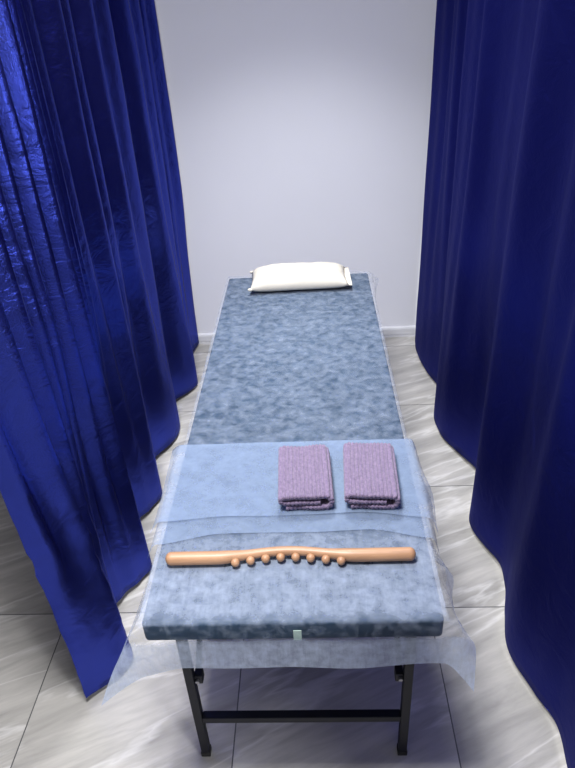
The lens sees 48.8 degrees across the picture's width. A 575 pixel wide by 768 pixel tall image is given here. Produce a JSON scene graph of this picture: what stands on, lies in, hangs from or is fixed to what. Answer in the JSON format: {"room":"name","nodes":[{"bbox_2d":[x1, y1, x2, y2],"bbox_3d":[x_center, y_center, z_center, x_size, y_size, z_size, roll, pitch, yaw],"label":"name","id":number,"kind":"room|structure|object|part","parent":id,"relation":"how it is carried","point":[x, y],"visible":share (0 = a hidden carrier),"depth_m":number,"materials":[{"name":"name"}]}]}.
{"room":"massage room","nodes":[
{"label":"massage room","id":0,"kind":"room"},
{"bbox_2d":[0,336,566,767],"bbox_3d":[-0.637,1.099,1.690,4.900,0.100,4.860,-2,32,3],"label":"floor","id":1,"kind":"structure","parent":0,"point":[47,720],"depth_m":1.86,"materials":[{"name":"tile"}]},
{"bbox_2d":[142,273,443,756],"bbox_3d":[0.044,0.273,2.237,0.623,0.646,1.832,-2,32,3],"label":"massage table","id":2,"kind":"object","parent":1,"relation":"on","point":[307,366],"visible":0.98,"depth_m":1.62,"materials":[{"name":"blue fabric"}]},
{"bbox_3d":[-0.234,0.750,1.561,0.022,0.563,0.022,-2,32,3],"label":"leg","id":3,"kind":"part","parent":2,"relation":"part of","materials":[{"name":"black metal"}]},
{"bbox_2d":[101,539,475,705],"bbox_3d":[0.011,0.093,2.107,0.803,0.210,1.898,-2,32,3],"label":"sheet","id":4,"kind":"object","parent":2,"relation":"on","point":[462,659],"visible":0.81,"depth_m":1.33,"materials":[{"name":"clear plastic"}]},
{"bbox_2d":[165,546,415,566],"bbox_3d":[0.005,0.384,1.416,0.560,0.030,0.049,-2,32,3],"label":"stick","id":5,"kind":"object","parent":4,"relation":"on","point":[341,555],"visible":1,"depth_m":1.41,"materials":[{"name":"brown wood"}]},
{"bbox_3d":[-0.116,0.397,1.413,0.019,0.020,0.022,-2,32,3],"label":"knob","id":6,"kind":"part","parent":5,"relation":"part of","materials":[{"name":"brown wood"}]},
{"bbox_3d":[-0.083,0.393,1.415,0.019,0.020,0.022,-2,32,3],"label":"knob","id":7,"kind":"part","parent":5,"relation":"part of","materials":[{"name":"brown wood"}]},
{"bbox_3d":[-0.049,0.390,1.418,0.019,0.020,0.022,-2,32,3],"label":"knob","id":8,"kind":"part","parent":5,"relation":"part of","materials":[{"name":"brown wood"}]},
{"bbox_3d":[-0.015,0.387,1.419,0.019,0.020,0.022,-2,32,3],"label":"knob","id":9,"kind":"part","parent":5,"relation":"part of","materials":[{"name":"brown wood"}]},
{"bbox_3d":[0.018,0.386,1.417,0.019,0.020,0.022,-2,32,3],"label":"knob","id":10,"kind":"part","parent":5,"relation":"part of","materials":[{"name":"brown wood"}]},
{"bbox_3d":[0.052,0.387,1.413,0.019,0.020,0.022,-2,32,3],"label":"knob","id":11,"kind":"part","parent":5,"relation":"part of","materials":[{"name":"brown wood"}]},
{"bbox_3d":[0.085,0.388,1.407,0.019,0.020,0.022,-2,32,3],"label":"knob","id":12,"kind":"part","parent":5,"relation":"part of","materials":[{"name":"brown wood"}]},
{"bbox_3d":[0.118,0.390,1.401,0.019,0.020,0.022,-2,32,3],"label":"knob","id":13,"kind":"part","parent":5,"relation":"part of","materials":[{"name":"brown wood"}]},
{"bbox_2d":[156,439,436,544],"bbox_3d":[0.021,0.291,1.637,0.708,0.066,0.391,-2,32,3],"label":"sheet","id":14,"kind":"object","parent":4,"relation":"on","point":[162,519],"visible":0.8,"depth_m":1.58,"materials":[{"name":"blue fabric"}]},
{"bbox_2d":[278,444,333,510],"bbox_3d":[0.045,0.234,1.615,0.139,0.048,0.206,-2,32,2],"label":"folded towel","id":15,"kind":"object","parent":14,"relation":"on","point":[304,472],"visible":1,"depth_m":1.57,"materials":[{"name":"purple fabric"}]},
{"bbox_2d":[343,442,400,509],"bbox_3d":[0.210,0.228,1.608,0.138,0.048,0.210,0,32,5],"label":"folded towel","id":16,"kind":"object","parent":14,"relation":"on","point":[370,470],"visible":1,"depth_m":1.57,"materials":[{"name":"purple fabric"}]},
{"bbox_2d":[248,262,351,291],"bbox_3d":[0.050,-0.471,2.719,0.437,0.080,0.208,-3,32,1],"label":"pillow","id":17,"kind":"object","parent":2,"relation":"on","point":[313,275],"visible":1,"depth_m":2.65,"materials":[{"name":"beige fabric"}]},
{"bbox_3d":[0.290,0.733,1.536,0.022,0.563,0.022,-2,32,3],"label":"leg","id":18,"kind":"part","parent":2,"relation":"part of","materials":[{"name":"black metal"}]},
{"bbox_2d":[154,0,436,332],"bbox_3d":[-0.654,-1.372,3.066,5.100,2.620,0.100,-2,32,3],"label":"wall","id":19,"kind":"structure","parent":0,"point":[301,127],"depth_m":3.09,"materials":[{"name":"white paint"}]},
{"bbox_2d":[198,326,415,343],"bbox_3d":[-0.588,-0.261,3.696,4.900,0.064,0.014,-2,32,3],"label":"baseboard","id":20,"kind":"structure","parent":19,"relation":"attached to","point":[392,331],"depth_m":3.64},
{"bbox_3d":[-0.674,-1.744,1.260,0.030,0.070,2.560,-2,32,3],"label":"trim","id":21,"kind":"structure","parent":0,"visible":0},
{"bbox_2d":[0,0,198,697],"bbox_3d":[-0.595,-0.717,2.069,0.120,2.534,2.232,-2,32,2],"label":"curtain","id":22,"kind":"object","parent":21,"relation":"hanging from","point":[99,339],"visible":0.99,"depth_m":1.82,"materials":[{"name":"blue fabric"}]},
{"bbox_3d":[0.566,-1.598,0.906,0.030,0.070,3.260,-2,32,3],"label":"trim","id":23,"kind":"structure","parent":0,"visible":0},
{"bbox_2d":[415,0,574,767],"bbox_3d":[0.655,-0.524,1.639,0.108,2.534,3.090,-2,32,2],"label":"curtain","id":24,"kind":"object","parent":23,"relation":"hanging from","point":[495,329],"visible":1,"depth_m":1.88,"materials":[{"name":"blue fabric"}]}
]}

